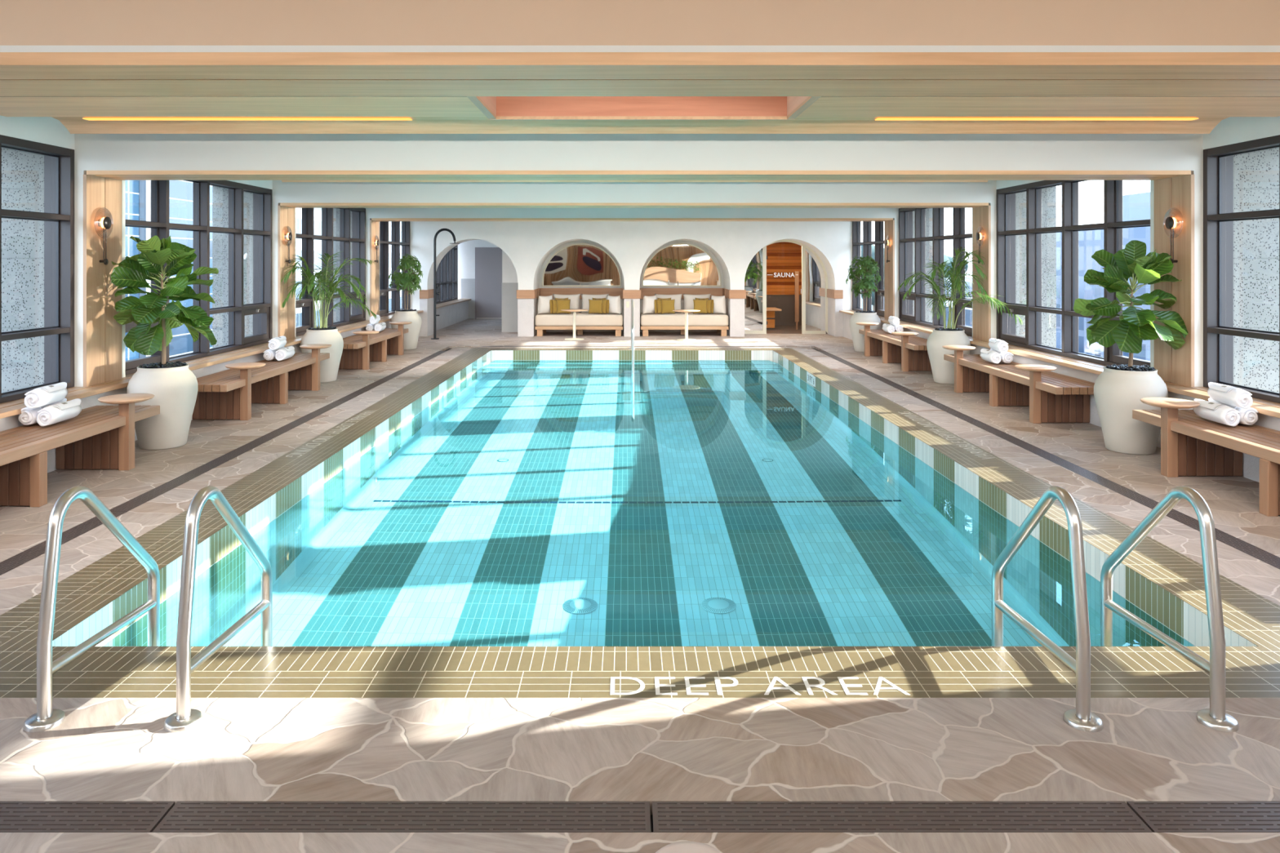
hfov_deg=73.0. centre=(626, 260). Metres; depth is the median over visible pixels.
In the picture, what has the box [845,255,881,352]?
tree
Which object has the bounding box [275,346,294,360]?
rolled towel
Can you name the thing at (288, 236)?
wall sconce
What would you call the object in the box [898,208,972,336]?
window
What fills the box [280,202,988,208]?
trim
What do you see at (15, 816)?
drain grate
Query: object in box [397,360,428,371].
drain grate
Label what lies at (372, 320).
rolled towel
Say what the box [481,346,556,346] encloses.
drain grate
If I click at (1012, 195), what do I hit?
wall
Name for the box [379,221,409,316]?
window
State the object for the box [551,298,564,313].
throw pillow
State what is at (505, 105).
ceiling recess
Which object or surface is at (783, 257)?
wall
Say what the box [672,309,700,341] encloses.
pedestal table
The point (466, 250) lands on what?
wall
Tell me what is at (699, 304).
throw pillow
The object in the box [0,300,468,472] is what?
wall
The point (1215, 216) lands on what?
window
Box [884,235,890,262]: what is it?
wall sconce
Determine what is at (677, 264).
arched mirror
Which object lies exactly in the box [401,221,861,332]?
wall
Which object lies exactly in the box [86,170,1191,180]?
trim
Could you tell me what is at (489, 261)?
door
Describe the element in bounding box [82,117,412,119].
led strip
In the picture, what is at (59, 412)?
rolled towel
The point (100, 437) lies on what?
slatted bench
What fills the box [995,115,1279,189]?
wall
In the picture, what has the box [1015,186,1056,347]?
wall
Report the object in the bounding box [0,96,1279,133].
ceiling panel
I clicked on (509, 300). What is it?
trim
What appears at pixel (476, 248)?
trim
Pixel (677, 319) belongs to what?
seat cushion
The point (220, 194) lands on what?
wall
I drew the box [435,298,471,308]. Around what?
trim
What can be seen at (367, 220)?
wall
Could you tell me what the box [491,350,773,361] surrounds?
wall
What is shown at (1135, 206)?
office tower
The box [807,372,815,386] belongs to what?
depth marker
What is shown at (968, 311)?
apartment building
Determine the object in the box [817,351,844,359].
drain grate
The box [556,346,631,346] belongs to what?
drain grate
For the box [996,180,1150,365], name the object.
window
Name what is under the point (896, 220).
wall
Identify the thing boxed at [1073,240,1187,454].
fiddle leaf fig
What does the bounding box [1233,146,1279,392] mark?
window glass
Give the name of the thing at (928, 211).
wall
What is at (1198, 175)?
wall
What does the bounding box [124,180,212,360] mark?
office tower
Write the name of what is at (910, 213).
wall
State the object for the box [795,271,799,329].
guard
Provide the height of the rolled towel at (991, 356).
0.147 m
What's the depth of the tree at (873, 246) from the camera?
212.69 m
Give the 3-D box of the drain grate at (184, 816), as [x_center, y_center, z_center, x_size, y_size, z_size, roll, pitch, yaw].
[-0.677,1.728,2.679,1.502,0.016,0.146,0,0,0]
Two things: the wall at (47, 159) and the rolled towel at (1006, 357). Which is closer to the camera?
the wall at (47, 159)
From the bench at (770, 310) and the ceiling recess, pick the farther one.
the bench at (770, 310)
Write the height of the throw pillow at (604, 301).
0.337 m
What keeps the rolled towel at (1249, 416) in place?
on the slatted bench at (1192, 444)
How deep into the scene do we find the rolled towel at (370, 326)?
15.33 m
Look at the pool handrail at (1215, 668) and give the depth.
3.28 m
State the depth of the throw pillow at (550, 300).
19.94 m
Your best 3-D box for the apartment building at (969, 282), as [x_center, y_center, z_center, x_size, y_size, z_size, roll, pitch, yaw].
[90.110,22.720,170.000,60.000,38.000,40.000,0,0,0]
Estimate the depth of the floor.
3.11 m
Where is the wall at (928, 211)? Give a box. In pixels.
[912,208,932,322]
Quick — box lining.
[479,96,808,115]
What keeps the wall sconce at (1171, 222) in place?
attached to the wall at (1198, 175)
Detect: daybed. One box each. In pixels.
[534,312,622,336]
[640,312,728,336]
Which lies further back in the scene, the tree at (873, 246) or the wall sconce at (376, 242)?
the tree at (873, 246)
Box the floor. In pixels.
[0,318,1279,852]
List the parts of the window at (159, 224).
sash, sash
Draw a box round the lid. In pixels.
[655,841,721,852]
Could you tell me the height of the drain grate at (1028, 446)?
0.016 m
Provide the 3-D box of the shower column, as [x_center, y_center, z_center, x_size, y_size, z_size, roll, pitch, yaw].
[-3.983,0.502,19.030,0.638,2.436,0.220,0,0,0]
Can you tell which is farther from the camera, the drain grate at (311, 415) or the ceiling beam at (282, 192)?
the ceiling beam at (282, 192)
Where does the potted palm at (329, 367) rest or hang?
on the floor
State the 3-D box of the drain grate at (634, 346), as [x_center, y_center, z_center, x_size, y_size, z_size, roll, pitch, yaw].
[0.863,1.728,17.375,1.502,0.016,0.146,0,0,0]
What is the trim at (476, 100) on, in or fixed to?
attached to the ceiling panel at (428, 114)
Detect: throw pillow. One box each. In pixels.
[549,298,559,313]
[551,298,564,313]
[555,298,570,314]
[588,298,602,313]
[595,298,607,313]
[600,298,608,313]
[653,298,662,313]
[656,298,668,313]
[661,298,675,313]
[693,298,707,314]
[698,298,711,313]
[703,298,713,313]
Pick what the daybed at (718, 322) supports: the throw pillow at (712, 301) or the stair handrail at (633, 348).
the throw pillow at (712, 301)
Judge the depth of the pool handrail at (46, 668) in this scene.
3.28 m
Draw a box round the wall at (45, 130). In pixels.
[0,115,272,189]
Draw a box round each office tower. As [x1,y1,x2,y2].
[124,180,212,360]
[1056,191,1150,360]
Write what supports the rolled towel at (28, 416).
on the slatted bench at (100, 437)
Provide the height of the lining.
0.835 m
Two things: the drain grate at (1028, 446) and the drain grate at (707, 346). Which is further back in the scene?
the drain grate at (707, 346)
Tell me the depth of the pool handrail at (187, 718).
3.27 m
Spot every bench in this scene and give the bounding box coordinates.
[0,393,159,506]
[192,343,331,420]
[338,321,412,369]
[766,306,781,328]
[855,322,931,371]
[942,345,1094,423]
[1132,397,1279,516]
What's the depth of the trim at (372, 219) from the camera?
16.29 m
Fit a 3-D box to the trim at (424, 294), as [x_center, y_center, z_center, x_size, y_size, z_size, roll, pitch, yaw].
[0.110,0.790,20.253,9.600,0.260,1.295,0,0,0]
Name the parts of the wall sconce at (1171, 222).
stem, bulb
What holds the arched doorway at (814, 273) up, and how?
in the wall at (525, 242)
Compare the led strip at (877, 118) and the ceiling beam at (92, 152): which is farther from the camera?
the ceiling beam at (92, 152)
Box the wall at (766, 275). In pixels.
[766,275,801,279]
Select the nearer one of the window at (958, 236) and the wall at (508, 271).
the window at (958, 236)
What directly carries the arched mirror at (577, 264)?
attached to the wall at (525, 242)
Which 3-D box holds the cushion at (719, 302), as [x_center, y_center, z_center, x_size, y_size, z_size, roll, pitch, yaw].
[2.128,1.015,19.978,0.400,0.438,0.214,0,0,43]
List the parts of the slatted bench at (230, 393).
leg panel, post, leg panel, post, leg panel, post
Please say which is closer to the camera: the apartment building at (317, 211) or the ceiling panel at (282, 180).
the ceiling panel at (282, 180)
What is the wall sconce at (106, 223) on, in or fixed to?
attached to the wall at (78, 175)
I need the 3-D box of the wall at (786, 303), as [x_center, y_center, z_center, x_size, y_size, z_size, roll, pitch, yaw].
[3.760,1.310,21.700,2.400,0.820,2.500,0,0,0]
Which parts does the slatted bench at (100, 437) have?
leg panel, post, leg panel, post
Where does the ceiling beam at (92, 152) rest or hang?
attached to the ceiling
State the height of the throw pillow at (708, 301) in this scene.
0.337 m
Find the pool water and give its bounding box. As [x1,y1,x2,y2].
[102,360,1194,646]
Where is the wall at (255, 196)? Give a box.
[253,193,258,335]
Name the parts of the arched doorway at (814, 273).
glass, glass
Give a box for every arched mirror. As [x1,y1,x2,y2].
[542,243,621,286]
[641,243,721,286]
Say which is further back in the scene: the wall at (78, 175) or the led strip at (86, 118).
the wall at (78, 175)
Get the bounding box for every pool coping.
[0,347,1279,697]
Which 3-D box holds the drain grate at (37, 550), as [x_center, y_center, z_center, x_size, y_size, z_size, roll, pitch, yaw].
[-3.495,1.728,5.178,0.146,0.016,1.502,0,0,0]
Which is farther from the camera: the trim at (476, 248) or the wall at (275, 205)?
the trim at (476, 248)
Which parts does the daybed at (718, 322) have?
leg, leg, frame, leg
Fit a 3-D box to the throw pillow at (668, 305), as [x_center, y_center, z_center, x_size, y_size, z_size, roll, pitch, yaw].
[0.960,1.052,19.930,0.330,0.337,0.098,0,0,-7]
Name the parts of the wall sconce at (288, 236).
stem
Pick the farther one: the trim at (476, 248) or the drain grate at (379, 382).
the trim at (476, 248)
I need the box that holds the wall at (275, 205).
[272,202,295,337]
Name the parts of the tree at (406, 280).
pot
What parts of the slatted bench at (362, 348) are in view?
leg panel, post, leg panel, post, leg panel, post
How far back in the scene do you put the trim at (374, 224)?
16.48 m
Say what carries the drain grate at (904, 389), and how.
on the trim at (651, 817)
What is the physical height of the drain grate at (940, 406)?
0.016 m
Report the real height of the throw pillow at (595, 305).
0.337 m
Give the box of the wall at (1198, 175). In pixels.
[1150,170,1203,386]
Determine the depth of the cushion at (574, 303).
20.37 m
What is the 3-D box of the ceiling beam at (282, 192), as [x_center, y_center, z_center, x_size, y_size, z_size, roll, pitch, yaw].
[0.110,-1.102,12.320,10.400,0.596,0.640,0,0,0]
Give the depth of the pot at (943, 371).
12.06 m
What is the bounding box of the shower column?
[431,228,456,339]
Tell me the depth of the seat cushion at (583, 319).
19.69 m
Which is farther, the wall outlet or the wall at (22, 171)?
the wall outlet
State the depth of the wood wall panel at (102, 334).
7.89 m
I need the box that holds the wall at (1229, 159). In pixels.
[1226,155,1233,383]
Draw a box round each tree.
[388,253,423,350]
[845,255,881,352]
[861,244,884,311]
[943,253,968,277]
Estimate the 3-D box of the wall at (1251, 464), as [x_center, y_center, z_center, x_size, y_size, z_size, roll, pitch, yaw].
[5.080,1.440,7.525,0.340,0.560,24.250,0,0,0]
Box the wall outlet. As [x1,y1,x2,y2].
[626,301,634,307]
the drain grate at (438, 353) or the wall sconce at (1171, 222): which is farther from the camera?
the drain grate at (438, 353)
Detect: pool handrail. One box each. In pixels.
[23,485,159,732]
[164,485,272,732]
[991,485,1102,732]
[1100,485,1239,732]
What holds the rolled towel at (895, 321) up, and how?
on the rolled towel at (898, 328)
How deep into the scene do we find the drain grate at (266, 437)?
8.10 m
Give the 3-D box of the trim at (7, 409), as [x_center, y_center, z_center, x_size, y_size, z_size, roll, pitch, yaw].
[-4.770,1.143,7.526,0.320,0.045,24.248,0,0,0]
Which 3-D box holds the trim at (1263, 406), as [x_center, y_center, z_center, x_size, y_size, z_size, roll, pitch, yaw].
[4.990,1.143,7.526,0.320,0.045,24.248,0,0,0]
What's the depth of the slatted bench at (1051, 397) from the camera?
9.50 m
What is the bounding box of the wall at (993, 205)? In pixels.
[972,202,996,338]
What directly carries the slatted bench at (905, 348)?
on the floor
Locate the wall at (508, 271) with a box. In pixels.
[502,249,517,282]
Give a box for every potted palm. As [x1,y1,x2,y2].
[280,251,376,382]
[897,243,1022,384]
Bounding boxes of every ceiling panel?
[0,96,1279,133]
[281,180,987,182]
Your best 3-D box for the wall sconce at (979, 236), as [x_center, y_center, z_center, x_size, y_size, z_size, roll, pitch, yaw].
[4.989,-0.225,12.190,0.087,0.524,0.283,0,0,0]
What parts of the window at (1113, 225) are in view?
sash, sash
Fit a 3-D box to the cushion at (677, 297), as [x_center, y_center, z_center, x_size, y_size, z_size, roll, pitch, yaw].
[0.995,1.005,20.421,0.660,0.453,0.220,0,0,0]
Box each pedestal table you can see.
[560,309,587,340]
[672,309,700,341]
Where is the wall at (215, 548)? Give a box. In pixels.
[52,350,491,646]
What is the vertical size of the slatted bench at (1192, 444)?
0.597 m
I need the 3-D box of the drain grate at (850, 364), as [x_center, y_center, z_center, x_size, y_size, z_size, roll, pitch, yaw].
[3.715,1.728,14.238,0.146,0.016,1.502,0,0,0]
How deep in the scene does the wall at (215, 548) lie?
6.08 m
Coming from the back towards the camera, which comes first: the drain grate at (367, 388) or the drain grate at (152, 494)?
the drain grate at (367, 388)
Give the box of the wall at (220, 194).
[212,185,253,348]
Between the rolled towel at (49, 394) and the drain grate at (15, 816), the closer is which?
the drain grate at (15, 816)
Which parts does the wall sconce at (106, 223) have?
bulb, stem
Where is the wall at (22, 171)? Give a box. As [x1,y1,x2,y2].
[1,147,44,392]
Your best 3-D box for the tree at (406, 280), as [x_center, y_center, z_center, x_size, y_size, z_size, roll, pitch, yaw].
[-4.305,0.789,16.906,0.650,1.862,0.696,0,0,0]
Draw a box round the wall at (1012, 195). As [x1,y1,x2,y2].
[1010,193,1015,335]
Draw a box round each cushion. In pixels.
[535,312,622,326]
[537,295,552,314]
[552,293,580,312]
[580,293,608,313]
[607,295,621,314]
[640,312,728,326]
[642,295,656,314]
[654,293,682,312]
[683,293,711,312]
[711,295,726,314]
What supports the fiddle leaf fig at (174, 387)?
on the floor
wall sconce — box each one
[93,207,113,264]
[284,226,292,263]
[373,235,378,262]
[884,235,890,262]
[976,226,983,263]
[1163,207,1183,263]
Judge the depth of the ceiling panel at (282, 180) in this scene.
11.27 m
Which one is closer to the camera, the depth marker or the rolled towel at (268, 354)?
the rolled towel at (268, 354)
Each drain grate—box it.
[0,511,126,575]
[0,801,174,832]
[110,461,226,511]
[151,801,650,832]
[211,426,295,461]
[282,403,342,426]
[331,385,377,403]
[368,371,405,385]
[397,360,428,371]
[421,351,446,359]
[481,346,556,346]
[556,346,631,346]
[634,346,706,346]
[652,801,1152,832]
[706,346,782,346]
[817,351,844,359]
[837,360,869,371]
[861,371,899,385]
[890,385,939,403]
[928,403,991,426]
[978,426,1066,461]
[1051,461,1177,511]
[1127,801,1279,832]
[1165,511,1279,569]
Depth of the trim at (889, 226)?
16.52 m
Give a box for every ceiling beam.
[0,0,1279,52]
[74,133,1203,170]
[272,180,996,203]
[365,208,898,217]
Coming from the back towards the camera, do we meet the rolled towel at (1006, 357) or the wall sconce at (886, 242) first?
the wall sconce at (886, 242)
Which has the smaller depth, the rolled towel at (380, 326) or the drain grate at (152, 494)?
the drain grate at (152, 494)
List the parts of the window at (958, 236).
sash, sash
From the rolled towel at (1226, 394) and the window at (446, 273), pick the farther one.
the window at (446, 273)
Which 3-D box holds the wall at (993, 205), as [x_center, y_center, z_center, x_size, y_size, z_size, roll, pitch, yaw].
[5.140,0.178,12.320,0.180,1.964,0.640,0,0,0]
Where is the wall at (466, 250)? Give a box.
[457,240,498,298]
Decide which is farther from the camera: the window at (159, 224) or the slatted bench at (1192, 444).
the window at (159, 224)
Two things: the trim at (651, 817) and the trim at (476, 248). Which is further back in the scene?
the trim at (476, 248)
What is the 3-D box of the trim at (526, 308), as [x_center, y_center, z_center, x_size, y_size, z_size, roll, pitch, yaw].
[0.110,1.288,20.010,9.600,0.863,0.760,0,0,0]
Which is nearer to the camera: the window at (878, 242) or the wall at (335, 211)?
the wall at (335, 211)
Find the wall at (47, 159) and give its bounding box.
[44,155,51,383]
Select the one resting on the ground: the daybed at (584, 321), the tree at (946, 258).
the tree at (946, 258)
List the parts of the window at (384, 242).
sash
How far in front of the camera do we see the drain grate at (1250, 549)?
5.27 m
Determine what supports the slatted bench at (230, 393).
on the floor
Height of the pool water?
0.001 m
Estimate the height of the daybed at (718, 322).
0.485 m
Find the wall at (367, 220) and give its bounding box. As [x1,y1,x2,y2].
[365,217,371,319]
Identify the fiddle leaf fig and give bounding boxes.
[111,235,218,449]
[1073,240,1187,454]
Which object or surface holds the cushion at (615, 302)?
on the daybed at (584, 321)
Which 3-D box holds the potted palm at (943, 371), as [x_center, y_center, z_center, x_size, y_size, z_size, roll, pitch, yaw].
[4.695,0.738,12.066,1.612,1.965,0.949,0,0,38]
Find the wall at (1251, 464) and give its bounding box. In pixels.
[842,312,1279,482]
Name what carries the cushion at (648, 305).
on the daybed at (718, 322)
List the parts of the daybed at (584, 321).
leg, frame, leg, leg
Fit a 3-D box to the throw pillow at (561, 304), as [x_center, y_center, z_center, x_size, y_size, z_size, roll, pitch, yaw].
[-1.450,1.052,19.930,0.330,0.337,0.098,0,0,-7]
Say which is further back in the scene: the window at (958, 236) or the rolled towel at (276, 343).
the window at (958, 236)
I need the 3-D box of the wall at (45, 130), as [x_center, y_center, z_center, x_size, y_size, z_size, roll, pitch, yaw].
[-5.010,-1.195,7.525,0.200,0.410,24.250,0,0,0]
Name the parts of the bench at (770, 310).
seat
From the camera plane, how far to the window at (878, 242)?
18.69 m
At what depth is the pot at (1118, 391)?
7.66 m
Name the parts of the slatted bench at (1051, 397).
post, leg panel, post, leg panel, post, leg panel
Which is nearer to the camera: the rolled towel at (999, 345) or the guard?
the rolled towel at (999, 345)
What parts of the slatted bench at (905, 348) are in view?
post, leg panel, post, leg panel, post, leg panel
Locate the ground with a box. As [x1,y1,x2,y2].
[861,297,872,311]
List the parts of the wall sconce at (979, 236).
stem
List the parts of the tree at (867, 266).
pot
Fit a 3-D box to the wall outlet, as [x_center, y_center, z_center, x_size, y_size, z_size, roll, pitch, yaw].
[0.085,0.990,19.625,0.180,0.140,0.011,0,0,0]
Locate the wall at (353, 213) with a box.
[351,210,355,315]
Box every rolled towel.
[18,398,66,425]
[24,382,67,408]
[36,398,81,426]
[263,346,284,359]
[267,335,286,350]
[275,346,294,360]
[365,322,378,330]
[369,315,380,324]
[374,322,386,331]
[882,323,894,333]
[888,315,899,325]
[889,324,903,332]
[979,348,1000,364]
[988,337,1008,352]
[990,348,1013,363]
[1193,398,1239,426]
[1207,382,1252,408]
[1208,398,1258,425]
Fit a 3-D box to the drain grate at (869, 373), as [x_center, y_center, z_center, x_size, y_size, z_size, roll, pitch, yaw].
[3.715,1.728,12.728,0.146,0.016,1.502,0,0,0]
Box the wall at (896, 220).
[893,217,898,318]
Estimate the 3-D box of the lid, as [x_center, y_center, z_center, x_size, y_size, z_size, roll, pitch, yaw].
[0.180,1.717,2.440,0.240,0.006,0.240,0,0,0]
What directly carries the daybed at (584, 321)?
on the floor
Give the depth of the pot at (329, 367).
12.22 m
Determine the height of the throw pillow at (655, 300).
0.337 m
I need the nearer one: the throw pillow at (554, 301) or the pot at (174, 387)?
the pot at (174, 387)
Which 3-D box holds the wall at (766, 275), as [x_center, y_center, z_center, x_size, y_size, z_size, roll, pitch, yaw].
[3.775,0.175,21.760,2.570,3.150,2.680,0,0,0]
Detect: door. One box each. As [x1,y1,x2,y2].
[476,248,502,318]
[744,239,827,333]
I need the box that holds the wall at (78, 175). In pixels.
[74,170,124,386]
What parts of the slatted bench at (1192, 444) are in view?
post, leg panel, post, leg panel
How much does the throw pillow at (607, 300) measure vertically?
0.337 m
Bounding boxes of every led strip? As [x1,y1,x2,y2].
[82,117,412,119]
[875,117,1198,119]
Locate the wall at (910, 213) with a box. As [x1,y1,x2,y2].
[908,211,912,315]
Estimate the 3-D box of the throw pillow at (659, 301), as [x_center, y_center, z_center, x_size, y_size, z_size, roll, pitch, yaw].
[0.845,1.052,19.990,0.330,0.337,0.099,0,0,-32]
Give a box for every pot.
[126,364,198,449]
[300,328,343,382]
[926,328,970,384]
[1093,366,1168,454]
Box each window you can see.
[0,134,74,403]
[124,180,272,374]
[295,208,365,336]
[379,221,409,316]
[435,244,457,304]
[852,221,884,316]
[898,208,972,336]
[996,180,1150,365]
[1203,134,1279,403]
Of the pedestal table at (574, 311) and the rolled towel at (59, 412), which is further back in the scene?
the pedestal table at (574, 311)
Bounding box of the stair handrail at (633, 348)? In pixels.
[629,299,635,373]
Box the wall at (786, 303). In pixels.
[766,294,801,325]
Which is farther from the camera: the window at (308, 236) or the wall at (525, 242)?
the wall at (525, 242)
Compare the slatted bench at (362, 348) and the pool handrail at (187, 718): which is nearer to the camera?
the pool handrail at (187, 718)
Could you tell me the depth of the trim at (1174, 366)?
7.86 m
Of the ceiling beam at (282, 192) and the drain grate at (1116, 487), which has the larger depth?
the ceiling beam at (282, 192)
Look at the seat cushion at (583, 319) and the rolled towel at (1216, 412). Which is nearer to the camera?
the rolled towel at (1216, 412)
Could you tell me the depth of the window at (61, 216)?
7.65 m
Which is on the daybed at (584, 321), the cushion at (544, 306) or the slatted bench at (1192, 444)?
the cushion at (544, 306)
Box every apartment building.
[295,208,401,326]
[883,297,972,326]
[943,277,972,297]
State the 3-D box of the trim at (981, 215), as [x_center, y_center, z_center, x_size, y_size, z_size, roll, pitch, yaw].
[5.035,0.178,12.264,0.030,1.892,0.543,0,0,0]
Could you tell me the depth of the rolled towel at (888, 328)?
14.99 m
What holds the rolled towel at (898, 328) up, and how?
on the slatted bench at (905, 348)
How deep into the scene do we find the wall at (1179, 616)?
5.78 m
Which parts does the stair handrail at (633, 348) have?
rail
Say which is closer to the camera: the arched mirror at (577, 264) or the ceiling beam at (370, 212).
the ceiling beam at (370, 212)
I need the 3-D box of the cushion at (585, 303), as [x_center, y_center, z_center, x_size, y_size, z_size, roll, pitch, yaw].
[-0.745,1.005,20.418,0.660,0.453,0.216,0,0,0]
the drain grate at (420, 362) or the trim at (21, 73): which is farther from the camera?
the drain grate at (420, 362)
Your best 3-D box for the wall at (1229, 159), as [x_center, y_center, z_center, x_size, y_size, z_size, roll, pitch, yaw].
[5.316,-0.380,8.020,0.169,3.800,0.640,0,0,0]
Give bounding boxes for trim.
[0,52,1279,96]
[0,310,422,418]
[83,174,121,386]
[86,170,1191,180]
[277,205,294,340]
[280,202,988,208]
[369,220,379,319]
[371,217,893,221]
[419,288,843,298]
[419,297,842,336]
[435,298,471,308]
[444,348,819,832]
[461,278,518,332]
[466,96,821,119]
[475,247,502,319]
[839,310,1279,417]
[884,220,894,319]
[973,205,991,341]
[1154,174,1194,386]
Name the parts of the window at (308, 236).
sash, sash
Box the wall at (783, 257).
[766,241,801,294]
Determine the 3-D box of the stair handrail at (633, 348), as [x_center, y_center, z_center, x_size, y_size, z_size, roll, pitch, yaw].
[0.110,1.805,15.794,0.120,2.110,2.431,0,0,0]
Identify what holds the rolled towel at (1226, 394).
on the rolled towel at (1249, 416)
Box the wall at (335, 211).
[321,208,351,322]
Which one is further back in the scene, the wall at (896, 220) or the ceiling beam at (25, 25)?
the wall at (896, 220)
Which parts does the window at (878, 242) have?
sash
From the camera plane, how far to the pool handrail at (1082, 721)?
3.27 m
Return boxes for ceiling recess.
[496,96,786,115]
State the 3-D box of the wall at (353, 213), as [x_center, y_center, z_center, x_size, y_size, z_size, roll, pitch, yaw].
[-5.096,-0.380,16.620,0.169,3.800,0.640,0,0,0]
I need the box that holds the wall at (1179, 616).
[773,351,1257,646]

